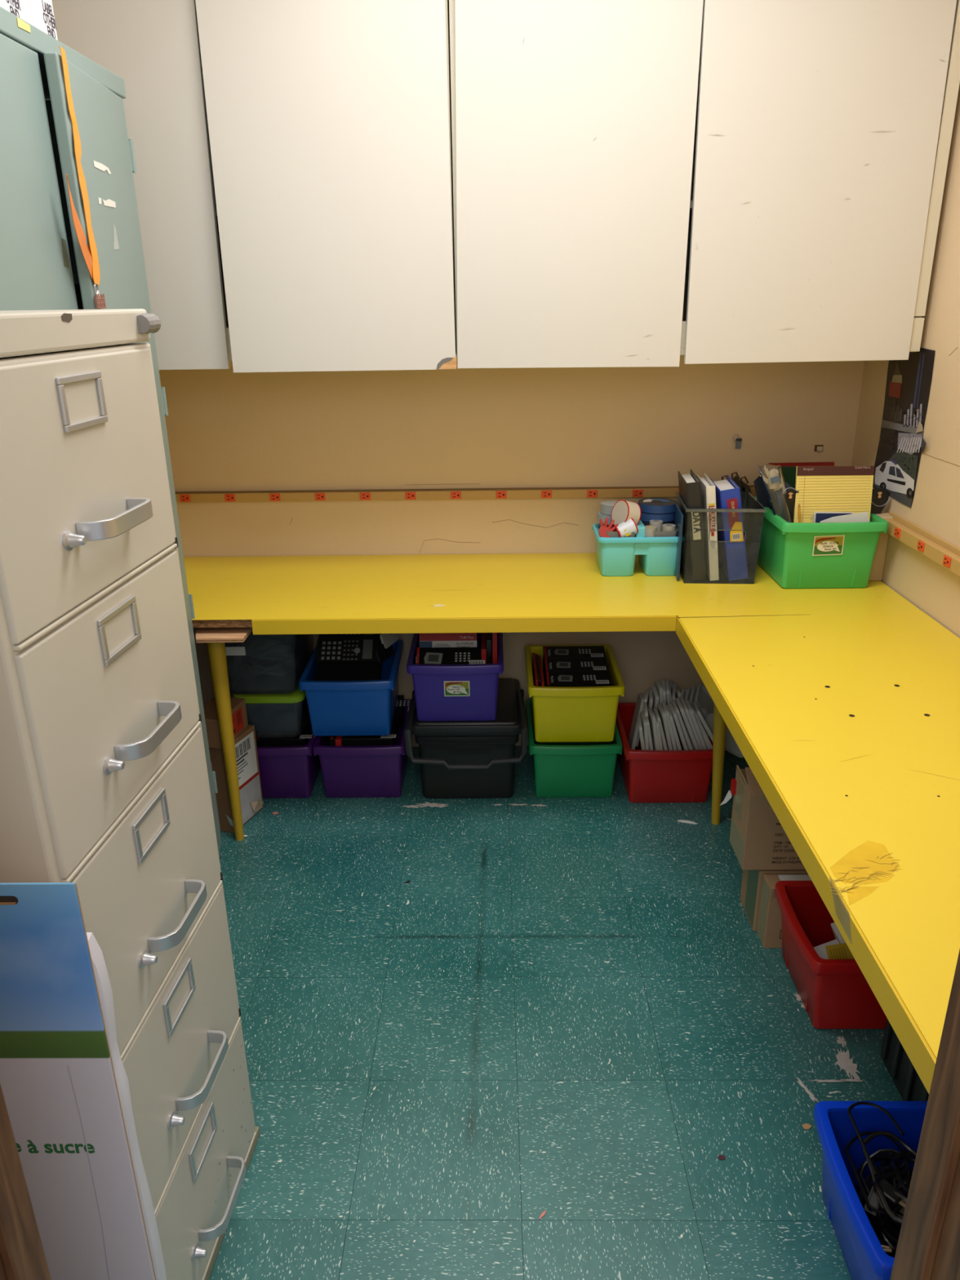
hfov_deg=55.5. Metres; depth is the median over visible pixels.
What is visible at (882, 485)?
print
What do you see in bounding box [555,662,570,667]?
picture
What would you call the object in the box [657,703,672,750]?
calculator cover
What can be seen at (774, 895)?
print
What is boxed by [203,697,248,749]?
box
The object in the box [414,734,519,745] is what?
handle
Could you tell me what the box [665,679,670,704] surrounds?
calculator cover
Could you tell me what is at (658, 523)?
tape roll
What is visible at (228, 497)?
outlet
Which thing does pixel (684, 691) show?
calculator cover
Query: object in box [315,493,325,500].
outlet
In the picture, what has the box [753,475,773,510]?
folder
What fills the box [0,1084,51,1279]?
trim
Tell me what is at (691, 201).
shelf
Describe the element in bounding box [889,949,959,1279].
trim
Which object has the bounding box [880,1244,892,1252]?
rubber band
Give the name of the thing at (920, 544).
outlet
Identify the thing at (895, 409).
print
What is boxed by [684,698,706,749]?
calculator cover
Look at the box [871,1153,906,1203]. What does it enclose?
cable
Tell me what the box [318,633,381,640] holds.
calculator
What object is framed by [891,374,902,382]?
print
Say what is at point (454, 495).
outlet
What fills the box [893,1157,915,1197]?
cable
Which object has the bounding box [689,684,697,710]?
calculator cover
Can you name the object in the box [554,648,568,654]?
picture
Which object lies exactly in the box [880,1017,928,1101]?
equipment case
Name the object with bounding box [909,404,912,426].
print
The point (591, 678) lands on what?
picture
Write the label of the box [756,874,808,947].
box
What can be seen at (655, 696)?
calculator cover
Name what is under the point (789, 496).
folder
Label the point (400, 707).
box
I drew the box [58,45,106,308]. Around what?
lanyard
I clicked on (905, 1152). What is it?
cable
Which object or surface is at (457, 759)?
bin
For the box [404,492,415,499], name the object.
outlet
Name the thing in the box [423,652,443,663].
picture
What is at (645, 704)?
calculator cover
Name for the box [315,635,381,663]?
calculator
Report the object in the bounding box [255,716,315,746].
box
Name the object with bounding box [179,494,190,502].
outlet
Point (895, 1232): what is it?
cable
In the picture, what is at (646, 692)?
calculator cover
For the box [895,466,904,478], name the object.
print
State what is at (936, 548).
power strip
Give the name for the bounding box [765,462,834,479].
folder
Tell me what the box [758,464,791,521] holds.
foam hand
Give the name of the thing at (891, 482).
print
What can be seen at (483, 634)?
box
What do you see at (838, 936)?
box
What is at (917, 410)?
print
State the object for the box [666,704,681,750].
calculator cover
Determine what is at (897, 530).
outlet
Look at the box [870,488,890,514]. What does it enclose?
folder
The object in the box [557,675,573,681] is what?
picture
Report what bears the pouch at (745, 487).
in the holder
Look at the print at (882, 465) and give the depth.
2.67 m
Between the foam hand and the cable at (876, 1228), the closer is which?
the cable at (876, 1228)
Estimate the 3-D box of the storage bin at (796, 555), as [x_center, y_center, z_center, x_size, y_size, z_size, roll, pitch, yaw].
[0.993,-0.294,2.728,0.294,0.200,0.377,0,21,1]
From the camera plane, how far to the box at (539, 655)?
2.91 m
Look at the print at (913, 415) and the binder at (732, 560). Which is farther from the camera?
the binder at (732, 560)
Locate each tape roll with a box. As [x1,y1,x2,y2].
[596,511,611,524]
[600,500,617,515]
[610,499,640,525]
[637,497,677,513]
[640,511,674,522]
[641,520,673,531]
[644,525,657,537]
[648,520,662,531]
[662,524,675,530]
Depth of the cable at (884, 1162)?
1.53 m
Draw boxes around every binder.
[677,469,706,580]
[696,473,719,581]
[709,475,748,581]
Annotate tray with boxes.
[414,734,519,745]
[653,528,677,537]
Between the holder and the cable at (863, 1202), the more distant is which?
the holder
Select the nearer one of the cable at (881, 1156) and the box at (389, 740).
the cable at (881, 1156)
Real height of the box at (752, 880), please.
0.180 m
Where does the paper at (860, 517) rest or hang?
in the storage bin at (796, 555)
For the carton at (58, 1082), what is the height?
0.958 m
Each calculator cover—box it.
[627,693,644,749]
[635,688,648,746]
[637,714,644,750]
[640,711,648,750]
[643,702,648,716]
[643,711,653,750]
[647,688,653,709]
[647,707,659,750]
[650,684,658,711]
[653,707,667,750]
[653,711,662,750]
[654,679,662,713]
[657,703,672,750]
[661,679,666,704]
[661,701,676,750]
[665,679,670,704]
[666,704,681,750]
[667,702,688,750]
[668,680,679,739]
[671,683,680,713]
[671,699,693,750]
[675,686,680,698]
[675,697,698,750]
[679,688,687,700]
[679,697,702,749]
[682,706,707,750]
[684,688,692,701]
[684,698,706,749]
[688,700,711,749]
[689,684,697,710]
[690,703,712,749]
[693,701,713,741]
[694,684,713,714]
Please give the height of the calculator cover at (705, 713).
0.194 m
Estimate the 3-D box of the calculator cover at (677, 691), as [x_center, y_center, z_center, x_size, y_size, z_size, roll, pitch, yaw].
[0.681,0.242,3.021,0.074,0.181,0.102,1,21,5]
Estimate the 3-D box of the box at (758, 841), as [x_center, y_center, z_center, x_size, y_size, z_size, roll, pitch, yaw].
[0.836,0.421,2.249,0.452,0.254,0.144,0,21,1]
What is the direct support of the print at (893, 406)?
on the poster at (901, 444)
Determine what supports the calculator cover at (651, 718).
in the storage bin at (682, 775)
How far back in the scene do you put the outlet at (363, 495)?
2.94 m
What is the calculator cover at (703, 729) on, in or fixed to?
in the storage bin at (682, 775)
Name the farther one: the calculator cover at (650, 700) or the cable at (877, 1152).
the calculator cover at (650, 700)
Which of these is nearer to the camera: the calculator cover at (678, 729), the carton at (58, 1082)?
the carton at (58, 1082)
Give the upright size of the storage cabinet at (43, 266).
1.966 m
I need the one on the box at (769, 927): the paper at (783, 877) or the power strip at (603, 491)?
the paper at (783, 877)
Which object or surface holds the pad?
in the storage bin at (796, 555)
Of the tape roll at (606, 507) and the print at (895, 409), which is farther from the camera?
the tape roll at (606, 507)
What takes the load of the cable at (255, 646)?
in the clear bin at (303, 643)
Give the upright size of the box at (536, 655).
0.138 m
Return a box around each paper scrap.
[538,1210,546,1219]
[676,819,697,824]
[718,1155,725,1159]
[802,1123,811,1129]
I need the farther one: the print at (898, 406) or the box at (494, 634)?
the box at (494, 634)
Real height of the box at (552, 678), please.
0.082 m
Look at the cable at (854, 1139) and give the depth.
1.50 m
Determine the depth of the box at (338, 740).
2.89 m
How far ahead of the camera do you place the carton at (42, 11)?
1.65 m
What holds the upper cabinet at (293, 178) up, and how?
attached to the wall at (228, 430)
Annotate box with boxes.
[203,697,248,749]
[208,724,263,833]
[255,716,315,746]
[329,712,399,746]
[335,735,342,746]
[395,694,409,726]
[415,647,484,664]
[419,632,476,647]
[481,632,486,663]
[486,632,491,663]
[492,632,497,663]
[532,653,537,686]
[535,653,541,686]
[537,654,544,686]
[542,645,606,671]
[543,658,608,686]
[545,671,612,686]
[720,764,805,870]
[740,869,808,931]
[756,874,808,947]
[813,938,839,959]
[830,922,845,943]
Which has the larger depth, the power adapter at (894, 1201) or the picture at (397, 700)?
the picture at (397, 700)
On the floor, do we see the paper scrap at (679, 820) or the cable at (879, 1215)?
the paper scrap at (679, 820)
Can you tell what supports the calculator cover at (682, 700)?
in the storage bin at (682, 775)
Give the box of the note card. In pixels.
[825,942,854,959]
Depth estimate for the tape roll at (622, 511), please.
2.73 m
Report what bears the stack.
in the clear bin at (297, 695)
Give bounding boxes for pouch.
[731,471,742,497]
[740,475,751,524]
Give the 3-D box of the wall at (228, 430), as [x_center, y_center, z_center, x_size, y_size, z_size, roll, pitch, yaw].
[-0.019,-0.861,2.869,2.605,2.740,0.101,0,21,1]
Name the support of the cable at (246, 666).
in the clear bin at (303, 643)
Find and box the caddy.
[591,520,683,576]
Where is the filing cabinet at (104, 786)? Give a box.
[0,308,259,1279]
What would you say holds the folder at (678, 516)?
on the table
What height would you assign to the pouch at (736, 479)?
0.274 m
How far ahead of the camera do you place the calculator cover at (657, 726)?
2.82 m
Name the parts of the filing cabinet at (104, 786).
drawer, drawer, handle, drawer, handle, handle, drawer, handle, drawer, handle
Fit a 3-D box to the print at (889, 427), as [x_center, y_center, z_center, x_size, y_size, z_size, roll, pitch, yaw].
[1.179,-0.592,2.549,0.001,0.029,0.272,0,21,1]
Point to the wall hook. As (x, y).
(738, 442)
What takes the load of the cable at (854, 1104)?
in the storage bin at (865, 1259)
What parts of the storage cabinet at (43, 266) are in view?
door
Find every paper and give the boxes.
[777,875,811,880]
[820,511,869,522]
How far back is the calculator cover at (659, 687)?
2.93 m
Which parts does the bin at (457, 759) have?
handle, lid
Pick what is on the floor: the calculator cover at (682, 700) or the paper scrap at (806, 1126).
the paper scrap at (806, 1126)
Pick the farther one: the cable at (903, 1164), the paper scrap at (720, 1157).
the paper scrap at (720, 1157)
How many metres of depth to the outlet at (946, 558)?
2.23 m
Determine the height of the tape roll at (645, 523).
0.025 m
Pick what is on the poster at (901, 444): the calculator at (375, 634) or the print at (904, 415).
the print at (904, 415)
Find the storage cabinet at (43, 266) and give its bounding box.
[0,6,221,857]
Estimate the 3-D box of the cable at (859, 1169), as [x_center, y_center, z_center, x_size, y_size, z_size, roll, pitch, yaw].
[0.695,0.893,1.502,0.123,0.069,0.134,0,21,1]
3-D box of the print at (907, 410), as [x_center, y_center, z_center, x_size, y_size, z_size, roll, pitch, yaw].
[1.178,-0.611,2.509,0.001,0.048,0.020,0,21,1]
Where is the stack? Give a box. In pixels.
[245,701,301,730]
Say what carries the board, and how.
on the floor
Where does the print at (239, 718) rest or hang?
attached to the box at (238, 708)
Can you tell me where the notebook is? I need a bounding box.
[810,511,853,522]
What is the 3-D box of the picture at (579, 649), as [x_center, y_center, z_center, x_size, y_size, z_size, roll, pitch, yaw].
[0.345,0.037,2.998,0.039,0.001,0.029,0,30,1]
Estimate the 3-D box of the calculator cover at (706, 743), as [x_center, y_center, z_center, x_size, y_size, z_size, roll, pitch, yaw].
[0.693,0.279,2.871,0.092,0.172,0.088,1,21,5]
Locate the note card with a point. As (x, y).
(839, 951)
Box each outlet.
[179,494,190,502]
[224,493,235,501]
[269,493,280,501]
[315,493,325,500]
[360,492,370,500]
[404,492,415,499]
[450,491,461,498]
[496,490,506,498]
[541,490,551,497]
[586,489,597,497]
[632,489,643,497]
[893,526,901,537]
[916,540,924,551]
[942,555,951,568]
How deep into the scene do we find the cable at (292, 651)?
2.92 m
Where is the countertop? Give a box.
[675,613,959,1093]
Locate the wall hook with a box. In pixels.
[733,434,742,448]
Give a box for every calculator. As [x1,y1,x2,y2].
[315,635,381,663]
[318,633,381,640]
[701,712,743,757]
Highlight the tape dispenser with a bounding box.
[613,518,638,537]
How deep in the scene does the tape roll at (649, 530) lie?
2.71 m
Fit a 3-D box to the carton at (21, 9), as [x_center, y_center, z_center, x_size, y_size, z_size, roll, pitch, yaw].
[-1.008,-1.179,1.458,0.438,0.305,0.216,0,21,1]
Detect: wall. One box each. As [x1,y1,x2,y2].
[159,355,864,746]
[851,84,959,638]
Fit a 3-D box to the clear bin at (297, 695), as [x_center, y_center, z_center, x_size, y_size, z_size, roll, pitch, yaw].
[-0.660,0.188,3.024,0.222,0.156,0.352,0,21,1]
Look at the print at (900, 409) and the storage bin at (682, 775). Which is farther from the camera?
the storage bin at (682, 775)
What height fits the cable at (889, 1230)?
0.058 m
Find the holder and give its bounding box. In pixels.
[675,491,766,583]
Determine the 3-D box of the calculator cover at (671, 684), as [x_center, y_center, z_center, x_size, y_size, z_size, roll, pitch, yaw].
[0.643,0.231,3.004,0.053,0.184,0.093,5,21,16]
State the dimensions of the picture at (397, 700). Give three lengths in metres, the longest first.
0.046 x 0.032 x 0.001 m
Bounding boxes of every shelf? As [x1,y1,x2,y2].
[215,208,218,226]
[688,200,693,218]
[698,35,702,75]
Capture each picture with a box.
[395,700,409,706]
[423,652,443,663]
[427,654,439,662]
[433,643,450,647]
[454,652,470,662]
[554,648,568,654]
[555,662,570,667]
[557,649,566,653]
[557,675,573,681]
[559,662,568,666]
[560,675,569,679]
[578,648,591,653]
[580,662,593,666]
[582,675,595,679]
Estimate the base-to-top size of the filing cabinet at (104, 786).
1.506 m
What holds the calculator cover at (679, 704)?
in the storage bin at (682, 775)
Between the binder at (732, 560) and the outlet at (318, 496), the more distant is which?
the outlet at (318, 496)
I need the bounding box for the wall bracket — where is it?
[813,444,823,451]
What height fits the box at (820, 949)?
0.065 m
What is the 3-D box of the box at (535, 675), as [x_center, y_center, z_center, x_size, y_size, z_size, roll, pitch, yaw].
[0.179,0.149,2.956,0.008,0.142,0.230,0,21,1]
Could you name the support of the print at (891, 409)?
on the poster at (901, 444)
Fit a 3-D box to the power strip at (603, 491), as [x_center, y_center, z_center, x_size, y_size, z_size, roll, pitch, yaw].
[-0.022,-0.472,2.949,2.370,0.032,0.024,0,21,1]
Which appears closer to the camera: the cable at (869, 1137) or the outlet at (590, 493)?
the cable at (869, 1137)
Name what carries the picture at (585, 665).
on the box at (550, 664)
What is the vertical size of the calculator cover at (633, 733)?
0.189 m
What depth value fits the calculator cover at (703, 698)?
2.94 m
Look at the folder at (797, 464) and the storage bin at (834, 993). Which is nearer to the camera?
the storage bin at (834, 993)
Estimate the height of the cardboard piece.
0.151 m
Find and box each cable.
[239,634,294,658]
[241,635,294,661]
[243,642,294,675]
[244,636,292,670]
[245,650,294,675]
[844,1131,910,1214]
[847,1101,903,1175]
[857,1151,915,1197]
[858,1148,915,1244]
[860,1179,906,1235]
[862,1130,916,1210]
[863,1166,904,1251]
[866,1211,898,1252]
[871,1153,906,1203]
[871,1171,911,1225]
[878,1177,893,1229]
[879,1154,914,1174]
[879,1164,912,1218]
[882,1178,911,1239]
[887,1177,899,1239]
[890,1149,915,1193]
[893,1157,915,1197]
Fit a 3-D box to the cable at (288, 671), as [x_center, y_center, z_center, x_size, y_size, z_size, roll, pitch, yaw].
[-0.682,0.075,2.976,0.160,0.030,0.226,0,21,1]
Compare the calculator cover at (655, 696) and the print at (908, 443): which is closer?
the print at (908, 443)
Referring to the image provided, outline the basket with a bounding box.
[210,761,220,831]
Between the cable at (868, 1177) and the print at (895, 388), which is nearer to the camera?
the cable at (868, 1177)
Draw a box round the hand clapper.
[598,517,618,537]
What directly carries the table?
on the floor
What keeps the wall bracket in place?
attached to the wall at (228, 430)
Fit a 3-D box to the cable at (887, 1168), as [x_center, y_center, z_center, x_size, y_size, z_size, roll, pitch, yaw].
[0.686,0.892,1.464,0.104,0.051,0.135,0,21,1]
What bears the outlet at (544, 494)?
attached to the power strip at (603, 491)
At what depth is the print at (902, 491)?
2.58 m
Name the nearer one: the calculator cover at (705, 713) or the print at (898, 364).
the print at (898, 364)
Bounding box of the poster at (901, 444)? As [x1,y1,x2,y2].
[872,347,934,507]
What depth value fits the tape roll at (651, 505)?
2.77 m
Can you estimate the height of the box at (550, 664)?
0.082 m
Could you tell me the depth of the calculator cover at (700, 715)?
2.82 m
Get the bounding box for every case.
[374,644,393,663]
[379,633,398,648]
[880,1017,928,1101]
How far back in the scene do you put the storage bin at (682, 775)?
2.86 m
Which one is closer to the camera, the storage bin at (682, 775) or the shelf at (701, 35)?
the shelf at (701, 35)
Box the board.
[86,932,166,1279]
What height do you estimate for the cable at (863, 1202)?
0.096 m
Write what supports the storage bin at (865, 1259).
on the floor
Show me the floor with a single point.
(568, 1008)
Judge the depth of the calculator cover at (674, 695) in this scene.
2.98 m
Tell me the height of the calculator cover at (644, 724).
0.185 m
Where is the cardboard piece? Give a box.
[868,533,888,580]
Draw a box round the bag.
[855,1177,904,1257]
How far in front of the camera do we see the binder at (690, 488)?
2.66 m
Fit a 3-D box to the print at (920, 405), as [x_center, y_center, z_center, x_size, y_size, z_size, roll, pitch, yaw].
[1.177,-0.600,2.434,0.001,0.060,0.024,0,21,1]
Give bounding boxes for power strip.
[174,484,756,502]
[875,511,959,576]
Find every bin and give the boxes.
[224,634,313,694]
[233,655,309,733]
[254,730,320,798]
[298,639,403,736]
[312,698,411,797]
[404,678,528,798]
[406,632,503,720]
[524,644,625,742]
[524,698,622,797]
[615,702,712,802]
[754,496,888,588]
[774,880,886,1028]
[813,1101,927,1279]
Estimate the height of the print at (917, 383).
0.143 m
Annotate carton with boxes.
[0,0,33,25]
[0,882,155,1279]
[29,0,57,39]
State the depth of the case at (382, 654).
2.87 m
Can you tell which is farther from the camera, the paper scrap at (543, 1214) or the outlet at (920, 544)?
the outlet at (920, 544)
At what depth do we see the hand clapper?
2.72 m
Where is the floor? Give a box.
[208,746,902,1279]
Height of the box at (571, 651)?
0.082 m
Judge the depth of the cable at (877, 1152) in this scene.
1.52 m
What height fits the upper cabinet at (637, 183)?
1.287 m
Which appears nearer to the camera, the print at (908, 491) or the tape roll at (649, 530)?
the print at (908, 491)
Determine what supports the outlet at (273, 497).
attached to the power strip at (603, 491)
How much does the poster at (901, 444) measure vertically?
0.422 m
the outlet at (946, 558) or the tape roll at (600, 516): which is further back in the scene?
the tape roll at (600, 516)
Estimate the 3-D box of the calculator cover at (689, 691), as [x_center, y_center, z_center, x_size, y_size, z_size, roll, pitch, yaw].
[0.721,0.245,2.961,0.154,0.174,0.072,-5,21,-11]
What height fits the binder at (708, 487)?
0.283 m
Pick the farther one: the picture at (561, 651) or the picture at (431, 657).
the picture at (561, 651)
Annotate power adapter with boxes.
[863,1186,879,1219]
[874,1178,906,1214]
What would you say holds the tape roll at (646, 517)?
on the tape roll at (645, 523)
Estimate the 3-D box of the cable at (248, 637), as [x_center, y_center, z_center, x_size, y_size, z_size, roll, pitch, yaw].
[-0.683,0.008,2.951,0.181,0.032,0.229,0,21,1]
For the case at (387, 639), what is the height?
0.050 m
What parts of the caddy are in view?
handle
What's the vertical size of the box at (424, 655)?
0.070 m
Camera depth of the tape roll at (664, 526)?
2.72 m
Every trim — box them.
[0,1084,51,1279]
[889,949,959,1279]
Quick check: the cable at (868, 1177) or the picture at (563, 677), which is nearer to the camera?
the cable at (868, 1177)
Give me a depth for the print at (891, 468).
2.61 m
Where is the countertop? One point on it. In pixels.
(847, 726)
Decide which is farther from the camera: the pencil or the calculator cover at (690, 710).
the calculator cover at (690, 710)
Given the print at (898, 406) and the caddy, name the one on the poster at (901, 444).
the print at (898, 406)
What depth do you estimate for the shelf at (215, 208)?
2.41 m
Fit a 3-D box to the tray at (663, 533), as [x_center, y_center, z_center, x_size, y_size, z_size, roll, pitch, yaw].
[0.545,-0.321,2.796,0.092,0.065,0.160,0,21,1]
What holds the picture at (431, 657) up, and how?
on the box at (424, 655)
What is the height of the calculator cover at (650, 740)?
0.184 m
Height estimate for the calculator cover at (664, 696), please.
0.191 m
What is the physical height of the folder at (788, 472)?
0.177 m
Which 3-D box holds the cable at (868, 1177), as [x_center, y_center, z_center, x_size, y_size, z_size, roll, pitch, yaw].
[0.680,0.921,1.473,0.095,0.026,0.140,0,21,1]
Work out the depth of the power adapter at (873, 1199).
1.45 m
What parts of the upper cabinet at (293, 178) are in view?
door, rail, door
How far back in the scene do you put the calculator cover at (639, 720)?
2.84 m
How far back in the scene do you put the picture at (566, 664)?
2.93 m
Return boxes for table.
[183,552,924,840]
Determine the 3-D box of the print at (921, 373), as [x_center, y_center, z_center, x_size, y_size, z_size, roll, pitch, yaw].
[1.176,-0.690,2.433,0.001,0.140,0.014,0,21,1]
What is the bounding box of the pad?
[793,466,874,522]
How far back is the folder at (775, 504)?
2.67 m
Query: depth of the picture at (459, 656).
2.81 m
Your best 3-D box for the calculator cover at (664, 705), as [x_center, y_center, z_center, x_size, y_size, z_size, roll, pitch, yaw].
[0.602,0.290,2.884,0.056,0.182,0.089,0,21,2]
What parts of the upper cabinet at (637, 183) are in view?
door, panel, rail, door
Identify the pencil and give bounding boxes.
[797,504,800,522]
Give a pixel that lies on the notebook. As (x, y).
(818, 516)
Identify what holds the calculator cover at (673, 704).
in the storage bin at (682, 775)
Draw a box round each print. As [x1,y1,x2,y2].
[232,711,241,733]
[772,888,776,897]
[872,475,913,507]
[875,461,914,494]
[879,462,886,472]
[880,482,886,488]
[881,419,923,435]
[887,451,917,480]
[887,478,905,485]
[888,382,901,398]
[888,466,895,475]
[889,408,893,421]
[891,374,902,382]
[892,404,895,421]
[893,360,902,383]
[894,408,897,421]
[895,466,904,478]
[897,404,899,421]
[897,432,922,454]
[898,408,902,421]
[902,414,906,426]
[906,408,909,426]
[906,488,912,497]
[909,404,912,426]
[912,352,921,408]
[912,414,915,426]
[915,408,919,426]
[916,354,924,408]
[919,404,922,422]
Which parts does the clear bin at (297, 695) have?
lid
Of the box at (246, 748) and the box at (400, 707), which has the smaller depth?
the box at (246, 748)
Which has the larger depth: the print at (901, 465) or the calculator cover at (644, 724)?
the calculator cover at (644, 724)
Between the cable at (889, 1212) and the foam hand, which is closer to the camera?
the cable at (889, 1212)
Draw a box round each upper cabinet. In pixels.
[51,0,456,372]
[448,0,959,368]
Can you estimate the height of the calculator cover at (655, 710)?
0.182 m
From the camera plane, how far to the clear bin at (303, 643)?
2.93 m
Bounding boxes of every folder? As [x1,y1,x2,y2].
[673,503,683,581]
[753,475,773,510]
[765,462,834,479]
[770,475,794,516]
[775,466,796,489]
[781,487,799,522]
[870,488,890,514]
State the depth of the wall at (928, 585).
2.34 m

